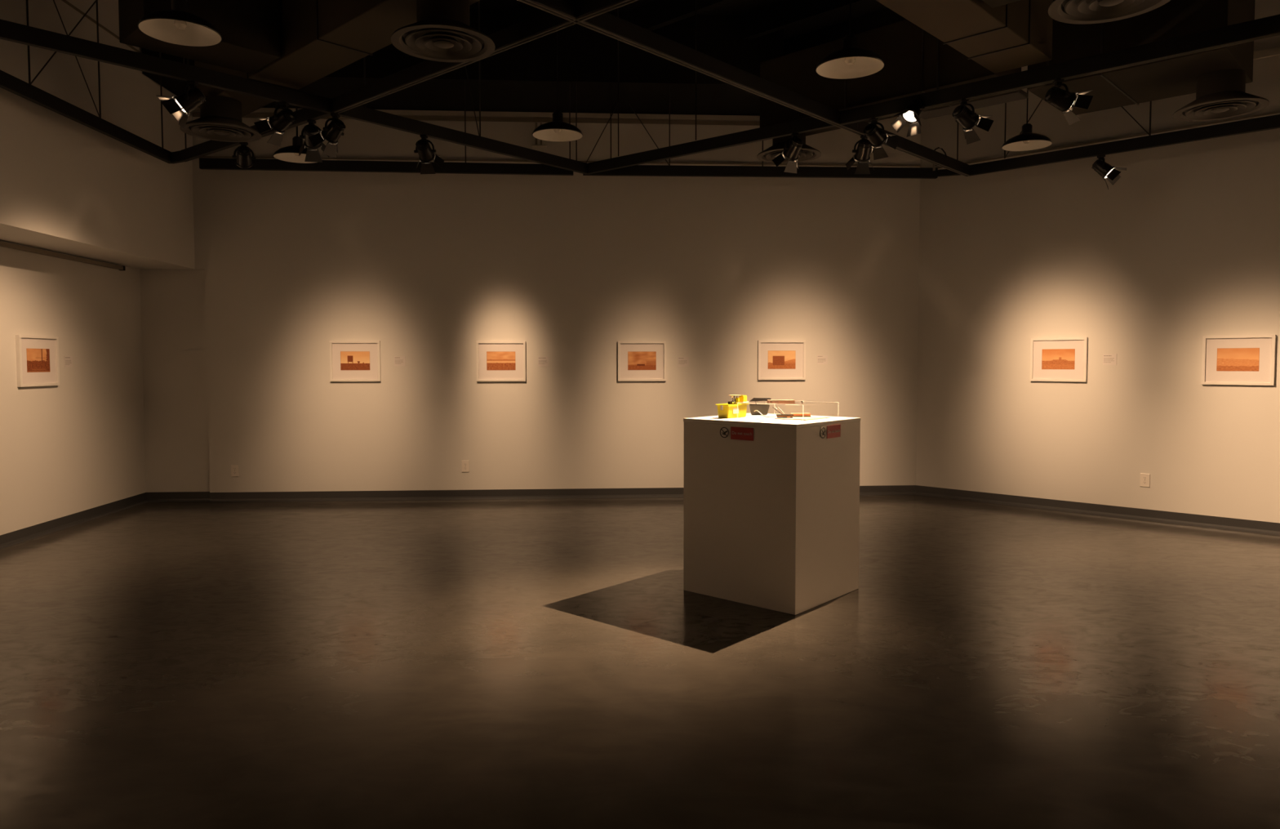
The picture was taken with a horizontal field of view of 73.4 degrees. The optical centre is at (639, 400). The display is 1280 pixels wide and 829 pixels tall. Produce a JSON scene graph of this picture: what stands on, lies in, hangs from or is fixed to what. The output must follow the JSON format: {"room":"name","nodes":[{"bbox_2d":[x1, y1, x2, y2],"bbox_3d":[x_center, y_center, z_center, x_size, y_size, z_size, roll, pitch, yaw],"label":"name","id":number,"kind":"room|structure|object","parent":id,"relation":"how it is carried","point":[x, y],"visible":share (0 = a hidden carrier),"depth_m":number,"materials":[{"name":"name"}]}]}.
{"room":"museum","nodes":[
{"label":"museum","id":0,"kind":"room"},
{"bbox_2d":[0,240,146,534],"bbox_3d":[-4.912,0.023,2.959,0.250,2.600,11.948,0,3,-3],"label":"wall","id":1,"kind":"structure","parent":0,"point":[76,445],"depth_m":7.62,"materials":[{"name":"paint"}]},
{"bbox_2d":[15,334,59,386],"bbox_3d":[-5.029,-0.332,7.173,0.030,0.422,0.513,0,3,-3],"label":"framed photograph","id":2,"kind":"object","parent":1,"relation":"attached to","point":[37,364],"visible":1,"depth_m":7.15,"materials":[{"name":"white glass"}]},
{"bbox_2d":[26,348,49,372],"bbox_3d":[-5.028,-0.336,7.173,0.002,0.196,0.300,0,3,-4],"label":"print","id":3,"kind":"object","parent":2,"relation":"attached to","point":[37,359],"depth_m":7.16},
{"bbox_2d":[0,240,125,270],"bbox_3d":[-4.944,-1.189,5.948,0.050,0.045,5.027,0,3,-3],"label":"wall rail","id":4,"kind":"object","parent":1,"relation":"attached to","point":[3,244],"visible":1,"depth_m":7.40,"materials":[{"name":"metal"}]},
{"bbox_2d":[64,355,72,367],"bbox_3d":[-5.068,-0.345,7.610,0.005,0.102,0.117,0,3,-3],"label":"wall label","id":5,"kind":"object","parent":1,"relation":"attached to","point":[68,359],"visible":1,"depth_m":7.61,"materials":[{"name":"grey paper"}]},
{"bbox_2d":[0,492,147,548],"bbox_3d":[-4.770,1.272,3.004,0.030,0.100,11.908,0,3,-3],"label":"baseboard","id":6,"kind":"structure","parent":1,"relation":"attached to","point":[11,538],"depth_m":7.58,"materials":[{"name":"rubber"}]},
{"bbox_2d":[0,0,195,269],"bbox_3d":[-4.500,-2.222,2.842,0.577,2.285,11.868,0,3,-3],"label":"wall","id":7,"kind":"structure","parent":0,"point":[68,187],"depth_m":6.98,"materials":[{"name":"paint"}]},
{"bbox_2d":[61,0,141,53],"bbox_3d":[-4.376,-3.034,5.635,0.015,0.015,5.800,0,3,-3],"label":"trim","id":8,"kind":"structure","parent":7,"relation":"attached to","point":[64,1],"depth_m":7.01,"materials":[{"name":"paint"}]},
{"bbox_2d":[139,111,920,492],"bbox_3d":[-1.099,-1.308,9.146,8.320,4.690,0.250,0,3,-3],"label":"wall","id":9,"kind":"structure","parent":0,"point":[428,268],"depth_m":9.03,"materials":[{"name":"paint"}]},
{"bbox_2d":[146,491,209,502],"bbox_3d":[-4.809,1.003,8.945,0.672,0.100,0.030,0,3,-3],"label":"baseboard","id":10,"kind":"structure","parent":9,"relation":"attached to","point":[162,496],"depth_m":8.95,"materials":[{"name":"rubber"}]},
{"bbox_2d":[231,464,239,476],"bbox_3d":[-4.211,0.729,8.919,0.078,0.122,0.010,0,3,-3],"label":"wall outlet","id":11,"kind":"object","parent":9,"relation":"attached to","point":[234,468],"visible":1,"depth_m":8.91,"materials":[{"name":"grey plastic"}]},
{"bbox_2d":[328,340,381,381],"bbox_3d":[-2.965,-0.410,8.933,0.513,0.422,0.030,0,3,-3],"label":"framed photograph","id":12,"kind":"object","parent":9,"relation":"attached to","point":[349,360],"visible":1,"depth_m":8.93,"materials":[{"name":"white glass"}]},
{"bbox_2d":[340,351,369,369],"bbox_3d":[-2.965,-0.414,8.933,0.300,0.196,0.002,0,3,-4],"label":"print","id":13,"kind":"object","parent":12,"relation":"attached to","point":[349,360],"depth_m":8.93},
{"bbox_2d":[394,355,405,365],"bbox_3d":[-2.511,-0.412,8.973,0.117,0.102,0.005,0,3,-3],"label":"wall label","id":14,"kind":"object","parent":9,"relation":"attached to","point":[398,360],"visible":1,"depth_m":8.97,"materials":[{"name":"grey paper"}]},
{"bbox_2d":[142,8,783,115],"bbox_3d":[-1.599,-3.301,8.409,5.850,0.640,1.020,0,3,-3],"label":"ceiling","id":15,"kind":"structure","parent":9,"relation":"attached to","point":[522,77],"depth_m":8.04,"materials":[{"name":"black paint"}]},
{"bbox_2d":[461,460,469,471],"bbox_3d":[-1.844,0.693,9.061,0.078,0.122,0.010,0,3,-3],"label":"wall outlet","id":16,"kind":"object","parent":9,"relation":"attached to","point":[465,464],"visible":1,"depth_m":9.06,"materials":[{"name":"grey plastic"}]},
{"bbox_2d":[191,107,759,121],"bbox_3d":[-1.628,-2.969,8.899,5.850,0.048,0.030,0,3,-3],"label":"trim","id":17,"kind":"structure","parent":9,"relation":"attached to","point":[262,110],"depth_m":8.93,"materials":[{"name":"paint"}]},
{"bbox_2d":[192,112,759,125],"bbox_3d":[-1.628,-2.918,8.905,5.850,0.040,0.022,0,3,-3],"label":"trim","id":18,"kind":"structure","parent":9,"relation":"attached to","point":[194,114],"depth_m":8.95,"materials":[{"name":"paint"}]},
{"bbox_2d":[475,341,525,381],"bbox_3d":[-1.461,-0.413,9.024,0.513,0.422,0.030,0,3,-3],"label":"framed photograph","id":19,"kind":"object","parent":9,"relation":"attached to","point":[496,361],"visible":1,"depth_m":9.02,"materials":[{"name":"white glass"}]},
{"bbox_2d":[486,351,515,369],"bbox_3d":[-1.461,-0.417,9.024,0.300,0.196,0.002,0,3,-4],"label":"print","id":20,"kind":"object","parent":19,"relation":"attached to","point":[495,360],"depth_m":9.02},
{"bbox_2d":[531,122,546,147],"bbox_3d":[-1.049,-2.762,8.923,0.150,0.247,0.070,0,3,-3],"label":"conduit","id":21,"kind":"object","parent":9,"relation":"attached to","point":[535,145],"visible":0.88,"depth_m":8.92,"materials":[{"name":"metal"}]},
{"bbox_2d":[537,356,549,366],"bbox_3d":[-1.020,-0.413,9.064,0.117,0.102,0.005,0,3,-3],"label":"wall label","id":22,"kind":"object","parent":9,"relation":"attached to","point":[542,361],"visible":1,"depth_m":9.06,"materials":[{"name":"grey paper"}]},
{"bbox_2d":[200,155,920,166],"bbox_3d":[-0.769,-2.500,8.981,7.571,0.015,0.012,0,3,-3],"label":"trim","id":23,"kind":"structure","parent":9,"relation":"attached to","point":[213,157],"depth_m":8.98,"materials":[{"name":"paint"}]},
{"bbox_2d":[208,484,915,502],"bbox_3d":[-0.728,0.989,9.132,7.498,0.100,0.030,0,3,-3],"label":"baseboard","id":24,"kind":"structure","parent":9,"relation":"attached to","point":[405,495],"depth_m":9.07,"materials":[{"name":"rubber"}]},
{"bbox_2d":[617,341,666,381],"bbox_3d":[0.021,-0.419,9.114,0.513,0.422,0.030,0,3,-3],"label":"framed photograph","id":25,"kind":"object","parent":9,"relation":"attached to","point":[637,361],"visible":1,"depth_m":9.11,"materials":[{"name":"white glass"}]},
{"bbox_2d":[627,351,656,369],"bbox_3d":[0.021,-0.422,9.114,0.300,0.196,0.002,0,3,-4],"label":"print","id":26,"kind":"object","parent":25,"relation":"attached to","point":[637,360],"depth_m":9.11},
{"bbox_2d":[677,356,688,366],"bbox_3d":[0.463,-0.415,9.154,0.117,0.102,0.005,0,3,-3],"label":"wall label","id":27,"kind":"object","parent":9,"relation":"attached to","point":[682,361],"visible":1,"depth_m":9.15,"materials":[{"name":"grey paper"}]},
{"bbox_2d":[757,340,805,379],"bbox_3d":[1.520,-0.434,9.205,0.513,0.422,0.030,0,3,-3],"label":"framed photograph","id":28,"kind":"object","parent":9,"relation":"attached to","point":[776,359],"visible":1,"depth_m":9.20,"materials":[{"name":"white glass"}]},
{"bbox_2d":[768,350,795,368],"bbox_3d":[1.520,-0.438,9.204,0.300,0.196,0.002,0,3,-4],"label":"print","id":29,"kind":"object","parent":28,"relation":"attached to","point":[777,359],"depth_m":9.20},
{"bbox_2d":[817,355,827,364],"bbox_3d":[1.965,-0.439,9.244,0.117,0.102,0.005,0,3,-3],"label":"wall label","id":30,"kind":"object","parent":9,"relation":"attached to","point":[821,359],"visible":1,"depth_m":9.24,"materials":[{"name":"grey paper"}]},
{"bbox_2d":[0,494,1279,828],"bbox_3d":[1.231,1.372,3.375,13.380,0.150,13.019,0,3,0],"label":"floor","id":31,"kind":"structure","parent":0,"point":[487,663],"depth_m":3.97,"materials":[{"name":"concrete"}]},
{"bbox_2d":[683,413,860,614],"bbox_3d":[0.837,0.656,5.447,0.822,1.094,0.773,2,3,42],"label":"pedestal","id":32,"kind":"object","parent":31,"relation":"on","point":[771,521],"visible":0.9,"depth_m":5.15,"materials":[{"name":"paint"}]},
{"bbox_2d":[715,402,748,417],"bbox_3d":[0.588,0.061,5.471,0.102,0.092,0.226,2,3,41],"label":"case","id":33,"kind":"object","parent":32,"relation":"on","point":[739,409],"visible":0.99,"depth_m":5.41,"materials":[{"name":"plastic"}]},
{"bbox_2d":[729,394,740,404],"bbox_3d":[0.603,-0.008,5.457,0.077,0.059,0.077,2,3,42],"label":"gadget","id":34,"kind":"object","parent":33,"relation":"on","point":[736,399],"visible":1,"depth_m":5.45,"materials":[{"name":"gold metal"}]},
{"bbox_2d":[736,395,746,402],"bbox_3d":[0.661,-0.010,5.504,0.050,0.047,0.070,2,3,41],"label":"cube","id":35,"kind":"object","parent":33,"relation":"on","point":[742,398],"visible":0.91,"depth_m":5.49,"materials":[{"name":"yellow plastic"}]},
{"bbox_2d":[720,426,753,440],"bbox_3d":[0.577,0.196,5.137,0.244,0.075,0.003,2,3,41],"label":"sign","id":36,"kind":"object","parent":32,"relation":"attached to","point":[736,433],"visible":1,"depth_m":5.12,"materials":[{"name":"red"}]},
{"bbox_2d":[749,397,771,414],"bbox_3d":[0.803,0.038,5.738,0.140,0.113,0.060,0,3,-2],"label":"case","id":37,"kind":"object","parent":32,"relation":"on","point":[762,408],"visible":0.92,"depth_m":5.72,"materials":[{"name":"plastic"}]},
{"bbox_2d":[754,409,776,417],"bbox_3d":[0.809,0.084,5.486,0.166,0.044,0.034,1,3,15],"label":"cable","id":38,"kind":"object","parent":32,"relation":"on","point":[755,410],"visible":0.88,"depth_m":5.47,"materials":[{"name":"white plastic"}]},
{"bbox_2d":[743,399,832,404],"bbox_3d":[0.934,0.059,5.415,0.478,0.101,0.431,2,3,42],"label":"cover","id":39,"kind":"object","parent":32,"relation":"on","point":[797,402],"visible":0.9,"depth_m":5.37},
{"bbox_2d":[767,399,795,403],"bbox_3d":[0.854,0.006,5.201,0.165,0.021,0.035,0,3,-6],"label":"block","id":40,"kind":"object","parent":39,"relation":"on","point":[785,401],"visible":1,"depth_m":5.18,"materials":[{"name":"orange wood"}]},
{"bbox_2d":[774,416,830,420],"bbox_3d":[1.019,0.109,5.378,0.220,0.004,0.300,2,3,42],"label":"sheet","id":41,"kind":"object","parent":32,"relation":"on","point":[805,418],"visible":0.76,"depth_m":5.36,"materials":[{"name":"white paper"}]},
{"bbox_2d":[773,406,784,413],"bbox_3d":[0.886,0.069,5.438,0.091,0.058,0.011,0,3,0],"label":"wires","id":42,"kind":"object","parent":41,"relation":"on","point":[775,408],"visible":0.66,"depth_m":5.43,"materials":[{"name":"plastic"}]},
{"bbox_2d":[776,413,793,417],"bbox_3d":[0.906,0.096,5.369,0.105,0.021,0.030,0,3,0],"label":"board","id":43,"kind":"object","parent":41,"relation":"on","point":[778,415],"visible":1,"depth_m":5.36,"materials":[{"name":"wood"}]},
{"bbox_2d":[790,413,810,416],"bbox_3d":[1.021,0.091,5.462,0.127,0.022,0.034,0,3,0],"label":"block","id":44,"kind":"object","parent":41,"relation":"on","point":[794,414],"visible":0.74,"depth_m":5.45,"materials":[{"name":"wood"}]},
{"bbox_2d":[820,424,840,438],"bbox_3d":[1.144,0.188,5.150,0.003,0.075,0.244,2,3,41],"label":"sign","id":45,"kind":"object","parent":32,"relation":"attached to","point":[833,431],"visible":1,"depth_m":5.16,"materials":[{"name":"red"}]},
{"bbox_2d":[469,0,906,55],"bbox_3d":[0.023,-3.426,4.260,15.784,0.420,15.220,0,3,0],"label":"ceiling","id":46,"kind":"structure","parent":0,"point":[805,24],"depth_m":7.83,"materials":[{"name":"black paint"}]},
{"bbox_2d":[0,0,172,163],"bbox_3d":[-4.048,-2.719,4.986,0.046,1.488,5.136,0,3,-2],"label":"beam","id":47,"kind":"structure","parent":46,"relation":"hanging from","point":[9,82],"depth_m":6.26,"materials":[{"name":"black metal"}]},
{"bbox_2d":[171,151,183,164],"bbox_3d":[-4.068,-2.138,7.542,0.170,0.090,0.045,1,3,27],"label":"beam","id":48,"kind":"structure","parent":47,"relation":"attached to","point":[175,156],"depth_m":7.52,"materials":[{"name":"black metal"}]},
{"bbox_2d":[0,19,344,116],"bbox_3d":[-3.401,-2.706,4.688,0.063,1.488,3.799,2,3,42],"label":"beam","id":49,"kind":"structure","parent":46,"relation":"hanging from","point":[16,33],"depth_m":5.19,"materials":[{"name":"black metal"}]},
{"bbox_2d":[155,80,205,129],"bbox_3d":[-2.858,-1.853,5.362,0.265,0.286,0.212,-1,3,-14],"label":"track spotlight","id":50,"kind":"object","parent":49,"relation":"hanging from","point":[188,101],"visible":1,"depth_m":5.33,"materials":[{"name":"black metal"}]},
{"bbox_2d":[253,101,296,146],"bbox_3d":[-2.463,-1.879,5.828,0.265,0.276,0.212,1,3,18],"label":"track spotlight","id":51,"kind":"object","parent":49,"relation":"hanging from","point":[281,121],"visible":1,"depth_m":5.78,"materials":[{"name":"black metal"}]},
{"bbox_2d":[137,0,222,46],"bbox_3d":[-2.505,-2.724,4.644,0.406,1.450,0.406,0,3,0],"label":"dome pendant","id":52,"kind":"object","parent":46,"relation":"hanging from","point":[177,26],"visible":1,"depth_m":4.72,"materials":[{"name":"metal"}]},
{"bbox_2d":[180,57,337,161],"bbox_3d":[-3.065,-2.800,6.735,2.372,1.488,0.045,2,3,38],"label":"beam","id":53,"kind":"structure","parent":46,"relation":"hanging from","point":[209,147],"depth_m":7.01,"materials":[{"name":"black metal"}]},
{"bbox_2d":[232,142,255,168],"bbox_3d":[-3.172,-1.962,6.868,0.156,0.204,0.170,0,3,10],"label":"track spotlight","id":54,"kind":"object","parent":53,"relation":"hanging from","point":[243,157],"visible":0.99,"depth_m":6.83,"materials":[{"name":"black metal"}]},
{"bbox_2d":[298,119,328,162],"bbox_3d":[-2.414,-1.896,6.302,0.219,0.286,0.274,0,3,0],"label":"track spotlight","id":55,"kind":"object","parent":53,"relation":"hanging from","point":[313,156],"visible":0.77,"depth_m":6.26,"materials":[{"name":"black metal"}]},
{"bbox_2d":[308,113,346,157],"bbox_3d":[-2.211,-1.887,6.113,0.265,0.287,0.212,1,3,29],"label":"track spotlight","id":56,"kind":"object","parent":53,"relation":"hanging from","point":[331,132],"visible":1,"depth_m":6.06,"materials":[{"name":"black metal"}]},
{"bbox_2d":[273,106,322,163],"bbox_3d":[-3.043,-2.867,7.597,0.406,1.430,0.406,0,3,0],"label":"dome pendant","id":57,"kind":"object","parent":46,"relation":"hanging from","point":[288,153],"visible":0.76,"depth_m":7.61,"materials":[{"name":"metal"}]},
{"bbox_2d":[199,80,573,175],"bbox_3d":[-2.312,-2.854,7.910,3.378,1.488,0.071,0,3,-5],"label":"beam","id":58,"kind":"structure","parent":46,"relation":"hanging from","point":[465,167],"depth_m":7.91,"materials":[{"name":"black metal"}]},
{"bbox_2d":[342,0,587,174],"bbox_3d":[-1.414,-2.820,7.133,0.327,1.488,2.507,2,3,40],"label":"beam","id":59,"kind":"structure","parent":46,"relation":"hanging from","point":[362,113],"depth_m":6.95,"materials":[{"name":"black metal"}]},
{"bbox_2d":[413,133,444,173],"bbox_3d":[-1.658,-1.917,6.713,0.216,0.283,0.271,0,3,0],"label":"track spotlight","id":60,"kind":"object","parent":59,"relation":"hanging from","point":[426,154],"visible":1,"depth_m":6.67,"materials":[{"name":"black metal"}]},
{"bbox_2d":[333,0,638,114],"bbox_3d":[-0.897,-2.715,4.890,3.325,1.494,0.045,2,3,42],"label":"beam","id":61,"kind":"structure","parent":46,"relation":"hanging from","point":[544,24],"depth_m":4.83,"materials":[{"name":"black metal"}]},
{"bbox_2d":[532,31,582,142],"bbox_3d":[-0.661,-2.837,6.847,0.406,1.430,0.406,0,3,0],"label":"dome pendant","id":62,"kind":"object","parent":46,"relation":"hanging from","point":[556,131],"visible":1,"depth_m":6.87,"materials":[{"name":"metal"}]},
{"bbox_2d":[517,0,857,133],"bbox_3d":[0.175,-2.719,4.929,0.045,1.494,4.339,2,4,43],"label":"beam","id":63,"kind":"structure","parent":46,"relation":"hanging from","point":[608,24],"depth_m":5.07,"materials":[{"name":"black metal"}]},
{"bbox_2d":[760,19,1021,136],"bbox_3d":[1.803,-2.433,6.420,1.880,0.537,0.482,2,4,44],"label":"air duct","id":64,"kind":"object","parent":63,"relation":"attached to","point":[908,52],"visible":0.57,"depth_m":6.17,"materials":[{"name":"black metal"}]},
{"bbox_2d":[756,132,821,163],"bbox_3d":[1.235,-2.108,7.110,0.530,0.182,0.530,0,3,0],"label":"diffuser","id":65,"kind":"object","parent":64,"relation":"attached to","point":[809,153],"visible":0.44,"depth_m":7.04,"materials":[{"name":"paint"}]},
{"bbox_2d":[875,0,1053,73],"bbox_3d":[1.270,-2.333,4.243,0.372,0.537,3.400,2,4,44],"label":"air duct","id":66,"kind":"object","parent":64,"relation":"attached to","point":[1016,34],"visible":0.92,"depth_m":4.96,"materials":[{"name":"black metal"}]},
{"bbox_3d":[2.500,-2.357,3.618,2.200,0.637,0.512,2,4,44],"label":"air duct","id":67,"kind":"object","parent":66,"relation":"attached to","visible":0},
{"bbox_2d":[1048,0,1170,24],"bbox_3d":[2.168,-1.941,3.940,0.530,0.232,0.530,0,3,0],"label":"diffuser","id":68,"kind":"object","parent":67,"relation":"attached to","point":[1068,11],"visible":1,"depth_m":4.05,"materials":[{"name":"paint"}]},
{"bbox_2d":[920,89,1027,119],"bbox_3d":[2.425,-2.184,6.329,0.780,0.035,0.200,2,4,44],"label":"air duct","id":69,"kind":"object","parent":64,"relation":"attached to","point":[1020,95],"visible":0.58,"depth_m":6.25,"materials":[{"name":"black metal"}]},
{"bbox_2d":[1026,0,1255,115],"bbox_3d":[3.408,-2.459,5.854,1.160,0.637,0.902,2,4,44],"label":"air duct","id":70,"kind":"object","parent":64,"relation":"attached to","point":[1174,77],"visible":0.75,"depth_m":5.58,"materials":[{"name":"black metal"}]},
{"bbox_2d":[1173,68,1269,121],"bbox_3d":[3.824,-2.021,5.655,0.530,0.232,0.530,0,3,0],"label":"diffuser","id":71,"kind":"object","parent":70,"relation":"attached to","point":[1220,95],"visible":1,"depth_m":5.57,"materials":[{"name":"paint"}]},
{"bbox_2d":[587,0,873,174],"bbox_3d":[0.593,-2.820,7.068,2.858,1.488,0.066,2,3,40],"label":"beam","id":72,"kind":"structure","parent":46,"relation":"hanging from","point":[864,113],"depth_m":7.03,"materials":[{"name":"black metal"}]},
{"bbox_2d":[772,133,803,173],"bbox_3d":[1.167,-1.915,6.673,0.212,0.290,0.262,-1,3,-26],"label":"track spotlight","id":73,"kind":"object","parent":72,"relation":"hanging from","point":[791,152],"visible":1,"depth_m":6.62,"materials":[{"name":"black metal"}]},
{"bbox_2d":[863,117,898,159],"bbox_3d":[1.734,-1.903,6.241,0.265,0.276,0.212,-2,3,-40],"label":"track spotlight","id":74,"kind":"object","parent":72,"relation":"hanging from","point":[877,137],"visible":1,"depth_m":6.20,"materials":[{"name":"black metal"}]},
{"bbox_2d":[575,83,937,178],"bbox_3d":[1.122,-2.868,8.120,3.454,1.488,0.050,0,3,-3],"label":"beam","id":75,"kind":"structure","parent":46,"relation":"hanging from","point":[637,170],"depth_m":8.13,"materials":[{"name":"black metal"}]},
{"bbox_2d":[815,0,884,79],"bbox_3d":[1.268,-2.743,5.158,0.406,1.470,0.406,0,3,0],"label":"dome pendant","id":76,"kind":"object","parent":46,"relation":"hanging from","point":[851,62],"visible":1,"depth_m":5.25,"materials":[{"name":"metal"}]},
{"bbox_2d":[853,120,969,176],"bbox_3d":[2.373,-2.829,7.305,0.045,1.494,2.137,2,4,43],"label":"beam","id":77,"kind":"structure","parent":46,"relation":"hanging from","point":[904,145],"depth_m":7.44,"materials":[{"name":"black metal"}]},
{"bbox_2d":[845,134,874,173],"bbox_3d":[1.738,-1.918,6.729,0.214,0.292,0.260,0,3,0],"label":"track spotlight","id":78,"kind":"object","parent":77,"relation":"hanging from","point":[863,152],"visible":0.94,"depth_m":6.68,"materials":[{"name":"black metal"}]},
{"bbox_2d":[934,146,946,157],"bbox_3d":[2.675,-2.217,7.668,0.146,0.093,0.012,0,3,-4],"label":"cable loop","id":79,"kind":"object","parent":77,"relation":"hanging from","point":[943,150],"visible":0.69,"depth_m":7.66,"materials":[{"name":"black rubber"}]},
{"bbox_2d":[937,168,961,177],"bbox_3d":[2.970,-2.176,8.185,0.260,0.060,0.045,1,3,21],"label":"beam","id":80,"kind":"structure","parent":77,"relation":"attached to","point":[944,172],"depth_m":8.18,"materials":[{"name":"black metal"}]},
{"bbox_2d":[1001,89,1052,151],"bbox_3d":[3.381,-2.905,7.474,0.406,1.360,0.406,0,3,0],"label":"dome pendant","id":81,"kind":"object","parent":46,"relation":"hanging from","point":[1028,140],"visible":1,"depth_m":7.49,"materials":[{"name":"metal"}]},
{"bbox_2d":[873,14,1279,119],"bbox_3d":[2.992,-2.724,4.961,3.532,1.494,0.052,2,4,43],"label":"beam","id":82,"kind":"structure","parent":46,"relation":"hanging from","point":[1267,27],"depth_m":5.19,"materials":[{"name":"black metal"}]},
{"bbox_2d":[890,96,924,137],"bbox_3d":[1.875,-1.982,5.962,0.247,0.265,0.205,-2,3,-33],"label":"track spotlight","id":83,"kind":"object","parent":82,"relation":"hanging from","point":[912,113],"visible":0.99,"depth_m":5.96,"materials":[{"name":"black metal"}]},
{"bbox_2d":[951,97,993,144],"bbox_3d":[2.227,-1.882,5.783,0.265,0.278,0.212,-1,3,-23],"label":"track spotlight","id":84,"kind":"object","parent":82,"relation":"hanging from","point":[967,118],"visible":1,"depth_m":5.73,"materials":[{"name":"black metal"}]},
{"bbox_2d":[1044,78,1093,125],"bbox_3d":[2.668,-1.870,5.368,0.267,0.266,0.213,0,3,0],"label":"track spotlight","id":85,"kind":"object","parent":82,"relation":"hanging from","point":[1063,100],"visible":1,"depth_m":5.32,"materials":[{"name":"black metal"}]},
{"bbox_2d":[966,99,1279,176],"bbox_3d":[4.628,-2.803,6.577,4.340,1.488,0.083,2,4,44],"label":"beam","id":86,"kind":"structure","parent":46,"relation":"hanging from","point":[1268,122],"depth_m":7.13,"materials":[{"name":"black metal"}]},
{"bbox_2d":[1091,154,1126,189],"bbox_3d":[3.986,-1.948,7.294,0.263,0.289,0.212,1,3,29],"label":"track spotlight","id":87,"kind":"object","parent":86,"relation":"hanging from","point":[1104,169],"visible":1,"depth_m":7.28,"materials":[{"name":"black metal"}]},
{"bbox_3d":[-2.638,-2.664,5.140,0.450,1.115,0.760,2,4,44],"label":"air duct","id":88,"kind":"object","parent":46,"relation":"hanging from","visible":0},
{"bbox_2d":[194,0,479,116],"bbox_3d":[-1.593,-2.336,4.945,4.350,0.487,0.352,2,4,44],"label":"air duct","id":89,"kind":"object","parent":88,"relation":"attached to","point":[318,38],"visible":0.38,"depth_m":5.13,"materials":[{"name":"metal"}]},
{"bbox_2d":[179,95,262,142],"bbox_3d":[-3.016,-2.035,6.180,0.530,0.232,0.530,0,3,0],"label":"diffuser","id":90,"kind":"object","parent":89,"relation":"attached to","point":[220,117],"visible":0.99,"depth_m":6.09,"materials":[{"name":"paint"}]},
{"bbox_2d":[391,0,495,62],"bbox_3d":[-1.023,-1.960,4.465,0.530,0.232,0.530,0,3,0],"label":"diffuser","id":91,"kind":"object","parent":89,"relation":"attached to","point":[442,32],"visible":1,"depth_m":4.41,"materials":[{"name":"paint"}]},
{"bbox_2d":[915,0,1279,522],"bbox_3d":[5.321,-1.231,7.238,6.250,4.690,0.250,2,4,44],"label":"wall","id":92,"kind":"structure","parent":0,"point":[1184,247],"depth_m":8.02,"materials":[{"name":"paint"}]},
{"bbox_2d":[1029,337,1088,382],"bbox_3d":[4.046,-0.396,8.302,0.513,0.422,0.030,2,4,44],"label":"framed photograph","id":93,"kind":"object","parent":92,"relation":"attached to","point":[1062,358],"visible":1,"depth_m":8.29,"materials":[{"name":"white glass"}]},
{"bbox_2d":[1041,348,1075,368],"bbox_3d":[4.046,-0.400,8.301,0.300,0.196,0.002,2,4,44],"label":"print","id":94,"kind":"object","parent":93,"relation":"attached to","point":[1054,358],"depth_m":8.30},
{"bbox_2d":[915,484,1279,535],"bbox_3d":[5.245,1.067,7.224,6.200,0.100,0.030,2,4,44],"label":"baseboard","id":95,"kind":"structure","parent":92,"relation":"attached to","point":[1192,519],"depth_m":8.04,"materials":[{"name":"rubber"}]},
{"bbox_2d":[935,111,1279,168],"bbox_3d":[5.247,-2.372,7.075,6.200,0.015,0.012,2,4,44],"label":"trim","id":96,"kind":"structure","parent":92,"relation":"attached to","point":[1277,112],"depth_m":7.82,"materials":[{"name":"paint"}]},
{"bbox_2d":[1102,354,1116,364],"bbox_3d":[4.380,-0.382,8.001,0.117,0.102,0.006,2,4,44],"label":"wall label","id":97,"kind":"object","parent":92,"relation":"attached to","point":[1108,359],"visible":1,"depth_m":8.00,"materials":[{"name":"grey paper"}]},
{"bbox_2d":[1140,472,1150,487],"bbox_3d":[4.608,0.726,7.830,0.078,0.122,0.010,2,4,44],"label":"wall outlet","id":98,"kind":"object","parent":92,"relation":"attached to","point":[1144,477],"visible":1,"depth_m":7.83,"materials":[{"name":"grey plastic"}]},
{"bbox_2d":[1201,334,1275,385],"bbox_3d":[5.090,-0.344,7.306,0.513,0.422,0.030,2,4,44],"label":"framed photograph","id":99,"kind":"object","parent":92,"relation":"attached to","point":[1239,359],"visible":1,"depth_m":7.30,"materials":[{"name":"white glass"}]},
{"bbox_2d":[1216,347,1259,371],"bbox_3d":[5.090,-0.348,7.306,0.300,0.196,0.002,2,4,44],"label":"print","id":100,"kind":"object","parent":99,"relation":"attached to","point":[1240,359],"depth_m":7.30},
{"bbox_2d":[1253,46,1279,60],"bbox_3d":[6.035,-2.835,6.287,4.000,0.060,0.030,2,4,44],"label":"trim","id":101,"kind":"structure","parent":92,"relation":"attached to","point":[1273,51],"depth_m":7.09,"materials":[{"name":"paint"}]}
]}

